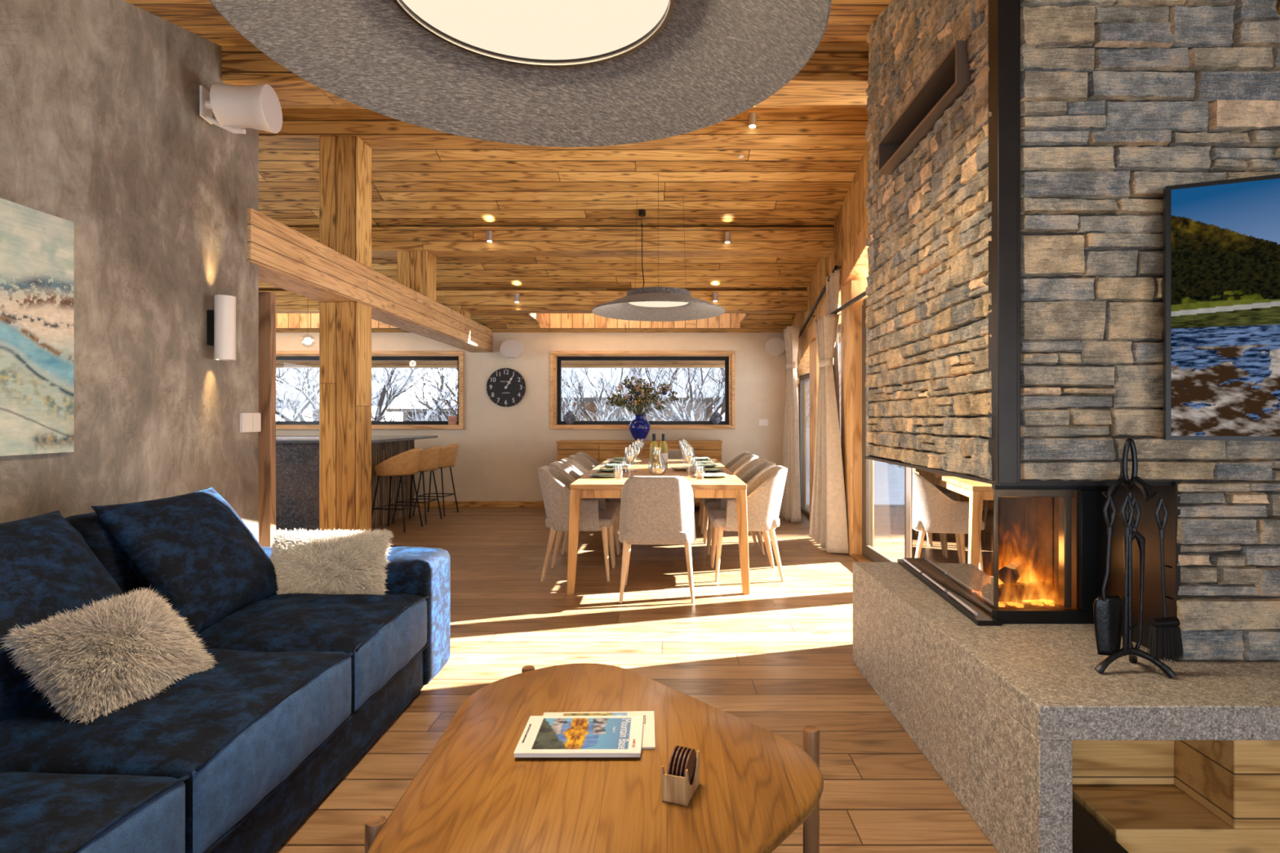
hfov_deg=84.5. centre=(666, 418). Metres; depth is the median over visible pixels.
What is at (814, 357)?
trim
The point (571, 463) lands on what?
dining chair
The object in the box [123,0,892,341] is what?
ceiling
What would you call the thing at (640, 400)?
bouquet
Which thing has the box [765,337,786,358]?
speaker
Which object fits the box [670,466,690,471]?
dish
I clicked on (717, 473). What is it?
napkin
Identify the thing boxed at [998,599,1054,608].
embers
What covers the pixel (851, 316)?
trim
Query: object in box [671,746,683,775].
coaster
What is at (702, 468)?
napkin
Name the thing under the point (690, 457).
napkin
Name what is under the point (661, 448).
carafe
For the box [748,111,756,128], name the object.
spotlight
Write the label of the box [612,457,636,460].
dinner plate
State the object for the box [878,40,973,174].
vent
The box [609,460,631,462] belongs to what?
napkin
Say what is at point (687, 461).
dinner plate
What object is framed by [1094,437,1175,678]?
stand
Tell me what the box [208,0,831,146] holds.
pendant lamp
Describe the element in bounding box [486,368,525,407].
wall clock
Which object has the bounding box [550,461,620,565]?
dining chair
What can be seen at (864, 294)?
curtain rod
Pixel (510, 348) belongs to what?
speaker
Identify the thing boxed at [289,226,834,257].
ceiling plank
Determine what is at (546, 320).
window
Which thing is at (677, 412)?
bare tree
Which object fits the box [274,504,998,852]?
floor
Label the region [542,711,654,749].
magazine
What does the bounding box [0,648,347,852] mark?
seat cushion
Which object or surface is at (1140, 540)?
tongs
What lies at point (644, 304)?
diffuser
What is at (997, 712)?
hearth
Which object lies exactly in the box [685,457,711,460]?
dinner plate
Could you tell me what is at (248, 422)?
light switch
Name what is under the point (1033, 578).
log
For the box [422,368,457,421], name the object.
bare tree
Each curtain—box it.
[780,325,800,522]
[808,313,848,554]
[825,270,839,430]
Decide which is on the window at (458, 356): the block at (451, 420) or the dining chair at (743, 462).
the block at (451, 420)
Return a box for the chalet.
[386,368,457,421]
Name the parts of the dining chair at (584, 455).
backrest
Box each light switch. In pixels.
[239,412,261,432]
[759,419,768,426]
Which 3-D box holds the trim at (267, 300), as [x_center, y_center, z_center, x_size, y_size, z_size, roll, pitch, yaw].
[-2.467,0.220,4.250,0.185,1.960,0.060,0,0,0]
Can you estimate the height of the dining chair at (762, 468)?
0.830 m
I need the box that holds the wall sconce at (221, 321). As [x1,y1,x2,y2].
[206,294,235,360]
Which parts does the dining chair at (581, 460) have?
backrest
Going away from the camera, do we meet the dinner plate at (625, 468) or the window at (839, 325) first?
the dinner plate at (625, 468)
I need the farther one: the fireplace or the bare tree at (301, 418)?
the bare tree at (301, 418)
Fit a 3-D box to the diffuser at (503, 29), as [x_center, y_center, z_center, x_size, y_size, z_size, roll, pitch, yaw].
[-0.352,-1.126,1.840,0.724,0.008,0.724,0,0,0]
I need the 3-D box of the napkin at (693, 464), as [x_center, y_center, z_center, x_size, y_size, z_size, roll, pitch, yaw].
[0.345,0.431,6.540,0.213,0.024,0.080,0,0,-14]
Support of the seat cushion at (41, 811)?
on the sofa
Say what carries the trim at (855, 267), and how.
attached to the wooden beam at (851, 217)
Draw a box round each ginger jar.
[563,409,576,424]
[709,409,722,424]
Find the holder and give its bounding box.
[661,750,699,806]
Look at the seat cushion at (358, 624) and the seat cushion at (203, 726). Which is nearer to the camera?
the seat cushion at (203, 726)
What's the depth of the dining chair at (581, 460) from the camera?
7.26 m
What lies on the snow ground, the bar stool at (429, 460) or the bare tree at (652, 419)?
the bare tree at (652, 419)
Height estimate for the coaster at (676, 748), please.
0.086 m
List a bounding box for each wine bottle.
[649,433,657,469]
[659,433,667,468]
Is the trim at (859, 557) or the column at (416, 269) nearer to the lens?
the trim at (859, 557)
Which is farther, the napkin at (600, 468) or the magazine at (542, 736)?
the napkin at (600, 468)
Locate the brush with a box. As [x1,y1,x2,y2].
[1146,498,1184,663]
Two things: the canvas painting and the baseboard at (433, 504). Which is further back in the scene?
the baseboard at (433, 504)
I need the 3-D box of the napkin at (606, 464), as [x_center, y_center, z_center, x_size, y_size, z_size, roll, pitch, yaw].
[-0.462,0.431,6.540,0.213,0.024,0.080,0,0,14]
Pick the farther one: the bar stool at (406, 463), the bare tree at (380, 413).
the bare tree at (380, 413)
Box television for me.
[1163,173,1279,440]
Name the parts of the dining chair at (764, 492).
leg, leg, seat, backrest, leg, leg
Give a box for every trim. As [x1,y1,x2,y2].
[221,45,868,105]
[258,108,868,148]
[258,290,807,313]
[258,292,275,546]
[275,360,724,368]
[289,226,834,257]
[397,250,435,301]
[453,310,471,318]
[785,383,805,507]
[786,218,868,383]
[809,339,819,524]
[840,280,873,555]
[851,554,871,562]
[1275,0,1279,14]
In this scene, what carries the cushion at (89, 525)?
on the sofa
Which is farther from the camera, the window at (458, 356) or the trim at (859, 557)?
the window at (458, 356)
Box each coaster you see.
[667,745,679,774]
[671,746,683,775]
[675,746,687,776]
[679,747,691,777]
[683,748,696,784]
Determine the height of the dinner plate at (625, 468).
0.015 m
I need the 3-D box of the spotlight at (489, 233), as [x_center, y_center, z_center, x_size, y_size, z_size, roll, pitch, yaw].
[-1.725,-1.770,6.860,0.060,0.101,0.080,0,0,0]
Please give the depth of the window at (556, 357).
9.50 m
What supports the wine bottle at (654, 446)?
on the dining table at (587, 486)
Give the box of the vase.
[628,414,650,440]
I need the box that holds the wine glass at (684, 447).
[683,447,694,476]
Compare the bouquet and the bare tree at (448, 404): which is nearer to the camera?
the bouquet
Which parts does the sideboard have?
door, door, door, door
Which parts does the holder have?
panel, panel, panel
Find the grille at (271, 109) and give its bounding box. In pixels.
[261,84,282,133]
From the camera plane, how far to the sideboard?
8.96 m
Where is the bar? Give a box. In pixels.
[275,435,437,533]
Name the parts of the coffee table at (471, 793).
leg, leg, leg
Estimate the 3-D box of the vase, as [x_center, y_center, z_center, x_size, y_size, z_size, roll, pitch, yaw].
[-0.355,0.121,9.170,0.280,0.335,0.280,0,0,0]
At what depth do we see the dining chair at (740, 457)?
7.85 m
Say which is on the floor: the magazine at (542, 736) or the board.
the board
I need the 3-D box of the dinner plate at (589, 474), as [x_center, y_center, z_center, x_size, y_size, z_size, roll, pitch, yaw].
[-0.462,0.442,5.420,0.274,0.015,0.274,0,0,0]
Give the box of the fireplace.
[864,0,1279,662]
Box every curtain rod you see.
[798,265,841,340]
[829,291,866,315]
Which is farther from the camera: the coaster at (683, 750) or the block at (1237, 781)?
the block at (1237, 781)
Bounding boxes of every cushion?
[0,510,124,721]
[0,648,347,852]
[0,771,177,852]
[64,511,147,595]
[90,487,278,637]
[196,592,422,712]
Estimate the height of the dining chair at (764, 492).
0.830 m
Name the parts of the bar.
panel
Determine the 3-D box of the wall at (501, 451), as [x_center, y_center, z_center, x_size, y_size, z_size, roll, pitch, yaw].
[-2.280,0.020,9.650,7.840,2.360,0.300,0,0,0]
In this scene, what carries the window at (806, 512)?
in the wooden beam at (851, 217)
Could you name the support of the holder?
on the coffee table at (471, 793)
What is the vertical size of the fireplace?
2.671 m
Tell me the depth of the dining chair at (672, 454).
8.42 m
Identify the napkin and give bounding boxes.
[592,472,621,475]
[599,467,626,471]
[604,463,629,466]
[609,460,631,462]
[613,457,635,458]
[688,457,708,458]
[689,460,711,462]
[692,463,715,466]
[694,467,720,471]
[697,472,726,475]
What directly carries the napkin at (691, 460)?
on the dinner plate at (687, 461)
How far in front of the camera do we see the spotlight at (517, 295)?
8.13 m
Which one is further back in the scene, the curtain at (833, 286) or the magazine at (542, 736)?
the curtain at (833, 286)
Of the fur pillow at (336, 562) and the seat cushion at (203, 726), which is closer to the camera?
the seat cushion at (203, 726)
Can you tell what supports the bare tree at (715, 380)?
on the snow ground
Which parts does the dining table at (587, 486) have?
leg, leg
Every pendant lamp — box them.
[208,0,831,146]
[591,173,724,321]
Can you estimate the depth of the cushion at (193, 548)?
2.51 m
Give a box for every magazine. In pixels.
[513,715,643,757]
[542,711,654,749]
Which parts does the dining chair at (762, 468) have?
leg, leg, seat, backrest, leg, leg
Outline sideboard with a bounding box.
[555,440,722,504]
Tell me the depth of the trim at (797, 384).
9.10 m
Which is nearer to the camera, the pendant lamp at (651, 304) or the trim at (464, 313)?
the pendant lamp at (651, 304)
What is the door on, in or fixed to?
in the wooden beam at (851, 217)
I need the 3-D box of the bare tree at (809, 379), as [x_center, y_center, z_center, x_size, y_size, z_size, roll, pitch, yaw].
[3.575,-1.559,24.253,5.068,6.933,3.433,0,0,-12]
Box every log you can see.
[998,555,1030,583]
[998,574,1043,584]
[998,581,1054,603]
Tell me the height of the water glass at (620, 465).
0.095 m
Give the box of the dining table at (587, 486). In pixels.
[566,458,750,594]
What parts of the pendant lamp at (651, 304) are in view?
lamp shade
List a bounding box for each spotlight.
[486,231,493,242]
[514,293,519,302]
[712,292,717,302]
[724,231,730,243]
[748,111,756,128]
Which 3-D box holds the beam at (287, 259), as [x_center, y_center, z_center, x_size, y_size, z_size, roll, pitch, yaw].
[-2.498,-1.042,6.742,0.295,0.305,5.515,0,0,0]
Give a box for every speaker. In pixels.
[200,82,282,133]
[500,338,523,360]
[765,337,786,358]
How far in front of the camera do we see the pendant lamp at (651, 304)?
6.46 m
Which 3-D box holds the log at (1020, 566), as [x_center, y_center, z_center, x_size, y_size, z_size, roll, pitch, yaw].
[1.312,0.572,2.651,0.075,0.075,0.237,0,0,38]
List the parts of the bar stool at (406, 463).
leg, leg, backrest, leg, leg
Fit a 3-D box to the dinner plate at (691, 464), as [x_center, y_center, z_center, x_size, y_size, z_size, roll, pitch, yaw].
[0.345,0.442,6.540,0.274,0.015,0.274,0,0,0]
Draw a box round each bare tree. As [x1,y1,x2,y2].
[275,368,319,421]
[275,368,319,421]
[275,368,398,421]
[285,368,433,421]
[395,368,457,421]
[404,368,457,421]
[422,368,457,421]
[561,368,593,421]
[561,368,635,421]
[561,368,723,421]
[593,368,711,421]
[628,368,724,421]
[671,368,724,421]
[694,358,839,389]
[804,378,840,399]
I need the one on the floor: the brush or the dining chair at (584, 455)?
the dining chair at (584, 455)
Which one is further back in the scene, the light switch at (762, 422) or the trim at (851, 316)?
the light switch at (762, 422)
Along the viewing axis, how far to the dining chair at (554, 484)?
5.19 m
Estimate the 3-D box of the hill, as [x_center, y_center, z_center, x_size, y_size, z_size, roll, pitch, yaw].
[0.000,-17.722,85.000,180.000,43.724,20.000,0,0,0]
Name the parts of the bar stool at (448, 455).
leg, leg, leg, backrest, leg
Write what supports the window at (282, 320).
attached to the ceiling
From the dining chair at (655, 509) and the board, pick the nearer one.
the board
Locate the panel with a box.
[1071,740,1173,784]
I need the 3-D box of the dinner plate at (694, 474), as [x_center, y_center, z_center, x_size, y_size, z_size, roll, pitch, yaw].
[0.345,0.442,5.420,0.274,0.015,0.274,0,0,0]
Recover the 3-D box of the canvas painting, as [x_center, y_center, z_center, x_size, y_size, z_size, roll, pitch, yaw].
[-2.356,-0.322,2.090,0.028,0.907,1.380,0,0,0]
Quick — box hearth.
[853,562,1279,852]
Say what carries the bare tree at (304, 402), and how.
on the snow ground
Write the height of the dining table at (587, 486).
0.750 m
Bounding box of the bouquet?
[605,375,679,414]
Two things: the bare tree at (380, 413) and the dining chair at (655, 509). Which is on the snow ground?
the bare tree at (380, 413)
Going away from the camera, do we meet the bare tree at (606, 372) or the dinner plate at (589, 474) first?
the dinner plate at (589, 474)
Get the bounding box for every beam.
[247,208,492,352]
[791,148,868,346]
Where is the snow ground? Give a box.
[275,404,904,504]
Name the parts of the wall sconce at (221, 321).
plate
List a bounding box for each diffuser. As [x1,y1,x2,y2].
[402,0,669,59]
[628,301,688,306]
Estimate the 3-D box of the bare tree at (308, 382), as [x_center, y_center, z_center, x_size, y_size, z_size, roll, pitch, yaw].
[-6.288,0.004,12.211,3.276,3.478,1.403,0,0,-40]
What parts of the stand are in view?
hook arm, handle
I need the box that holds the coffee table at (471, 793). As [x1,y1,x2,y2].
[364,662,823,852]
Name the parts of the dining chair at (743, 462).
leg, leg, backrest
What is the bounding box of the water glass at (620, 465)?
[613,465,623,479]
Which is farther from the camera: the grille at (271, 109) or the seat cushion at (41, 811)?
the grille at (271, 109)
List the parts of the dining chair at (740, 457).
leg, leg, backrest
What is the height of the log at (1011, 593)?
0.076 m
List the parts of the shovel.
blade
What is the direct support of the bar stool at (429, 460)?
on the floor
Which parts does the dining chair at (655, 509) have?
leg, leg, seat, backrest, leg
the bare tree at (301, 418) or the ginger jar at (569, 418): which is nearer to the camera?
the ginger jar at (569, 418)
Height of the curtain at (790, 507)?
2.256 m
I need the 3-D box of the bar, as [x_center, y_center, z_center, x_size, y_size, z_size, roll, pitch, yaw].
[-4.005,0.708,7.950,2.190,0.985,2.000,0,0,0]
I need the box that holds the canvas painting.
[0,197,74,456]
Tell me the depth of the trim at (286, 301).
8.20 m
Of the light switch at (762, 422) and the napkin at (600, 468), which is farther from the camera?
the light switch at (762, 422)
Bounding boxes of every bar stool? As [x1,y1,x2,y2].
[371,447,422,533]
[391,445,442,524]
[413,444,458,516]
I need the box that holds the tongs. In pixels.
[1123,497,1145,648]
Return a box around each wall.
[0,0,258,542]
[275,332,786,501]
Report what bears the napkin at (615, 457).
on the dinner plate at (612, 458)
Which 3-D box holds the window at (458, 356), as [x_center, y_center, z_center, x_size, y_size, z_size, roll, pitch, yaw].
[-4.340,-0.380,9.585,3.204,1.054,0.230,0,0,0]
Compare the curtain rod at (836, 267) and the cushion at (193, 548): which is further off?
the curtain rod at (836, 267)
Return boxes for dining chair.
[537,465,616,582]
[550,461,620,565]
[560,457,622,552]
[568,454,595,533]
[576,452,599,532]
[618,475,696,603]
[657,449,688,458]
[698,452,751,532]
[701,454,758,542]
[702,457,766,552]
[706,461,775,565]
[709,465,787,582]
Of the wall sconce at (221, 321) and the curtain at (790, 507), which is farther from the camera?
the curtain at (790, 507)
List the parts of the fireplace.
frame, air inlet rail, glass, corner trim, lintel plate, trim, firebox frame, panel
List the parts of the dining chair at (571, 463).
backrest, seat, leg, leg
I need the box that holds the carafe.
[648,448,666,475]
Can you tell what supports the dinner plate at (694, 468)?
on the dining table at (587, 486)
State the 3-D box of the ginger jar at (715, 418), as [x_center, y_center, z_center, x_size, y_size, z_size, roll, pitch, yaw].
[0.665,-0.016,9.555,0.176,0.200,0.176,0,0,0]
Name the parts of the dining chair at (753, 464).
leg, leg, seat, backrest, leg, leg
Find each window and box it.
[275,313,397,328]
[275,351,463,429]
[527,313,748,328]
[550,351,734,429]
[799,373,809,518]
[838,323,840,333]
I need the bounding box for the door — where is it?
[862,297,911,562]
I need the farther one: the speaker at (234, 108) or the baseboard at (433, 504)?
the baseboard at (433, 504)
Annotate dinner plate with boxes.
[589,474,624,477]
[596,468,628,471]
[602,464,631,467]
[607,461,634,463]
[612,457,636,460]
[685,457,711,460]
[687,461,714,463]
[689,464,718,467]
[691,468,723,471]
[693,474,728,477]
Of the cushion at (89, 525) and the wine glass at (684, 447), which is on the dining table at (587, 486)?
the wine glass at (684, 447)
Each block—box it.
[448,416,457,424]
[1173,740,1279,828]
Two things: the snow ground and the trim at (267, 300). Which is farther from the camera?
the snow ground
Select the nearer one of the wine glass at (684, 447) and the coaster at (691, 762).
the coaster at (691, 762)
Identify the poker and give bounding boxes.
[1120,495,1137,656]
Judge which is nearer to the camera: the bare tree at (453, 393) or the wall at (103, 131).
the wall at (103, 131)
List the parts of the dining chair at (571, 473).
leg, leg, backrest, seat, leg, leg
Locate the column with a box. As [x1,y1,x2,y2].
[319,136,371,533]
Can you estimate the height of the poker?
0.437 m
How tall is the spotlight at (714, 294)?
0.101 m
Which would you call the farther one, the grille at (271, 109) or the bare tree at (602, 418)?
the bare tree at (602, 418)
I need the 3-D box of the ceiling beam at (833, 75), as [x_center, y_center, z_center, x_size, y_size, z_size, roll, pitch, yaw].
[-0.450,-1.900,3.900,3.900,0.200,0.300,0,0,0]
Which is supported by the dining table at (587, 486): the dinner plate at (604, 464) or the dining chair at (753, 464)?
the dinner plate at (604, 464)
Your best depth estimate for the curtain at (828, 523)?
6.43 m
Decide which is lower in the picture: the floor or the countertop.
the floor
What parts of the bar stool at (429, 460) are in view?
leg, leg, leg, backrest, leg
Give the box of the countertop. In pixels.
[275,435,437,443]
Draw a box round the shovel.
[1093,496,1123,655]
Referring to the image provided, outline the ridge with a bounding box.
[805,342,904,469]
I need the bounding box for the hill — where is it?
[275,368,724,408]
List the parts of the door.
frame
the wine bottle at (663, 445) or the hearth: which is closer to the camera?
the hearth
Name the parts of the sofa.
panel, panel, armrest, panel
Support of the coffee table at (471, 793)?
on the floor
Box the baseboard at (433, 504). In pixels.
[414,501,699,507]
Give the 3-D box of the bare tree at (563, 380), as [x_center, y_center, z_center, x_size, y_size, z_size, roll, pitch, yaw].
[-2.646,-0.197,17.626,1.695,4.150,3.307,0,0,0]
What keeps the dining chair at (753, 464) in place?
on the floor
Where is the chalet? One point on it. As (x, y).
(396, 408)
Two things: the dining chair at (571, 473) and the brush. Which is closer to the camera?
the brush
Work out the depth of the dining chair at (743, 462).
7.28 m
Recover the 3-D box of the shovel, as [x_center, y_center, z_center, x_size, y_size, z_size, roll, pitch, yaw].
[1.234,0.437,1.960,0.084,0.444,0.022,0,0,0]
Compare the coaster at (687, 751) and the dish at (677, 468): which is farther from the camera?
the dish at (677, 468)
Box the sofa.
[0,511,450,852]
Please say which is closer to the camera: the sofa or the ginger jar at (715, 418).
the sofa
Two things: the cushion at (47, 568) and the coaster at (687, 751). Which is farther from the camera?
the cushion at (47, 568)
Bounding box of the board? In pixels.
[1072,784,1279,852]
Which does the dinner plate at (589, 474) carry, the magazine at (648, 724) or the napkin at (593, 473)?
the napkin at (593, 473)
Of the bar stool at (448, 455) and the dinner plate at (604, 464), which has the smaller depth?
the dinner plate at (604, 464)
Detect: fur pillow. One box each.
[0,585,218,724]
[267,528,395,595]
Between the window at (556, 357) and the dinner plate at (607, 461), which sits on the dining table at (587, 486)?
the dinner plate at (607, 461)
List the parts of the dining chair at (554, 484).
leg, leg, backrest, seat, leg, leg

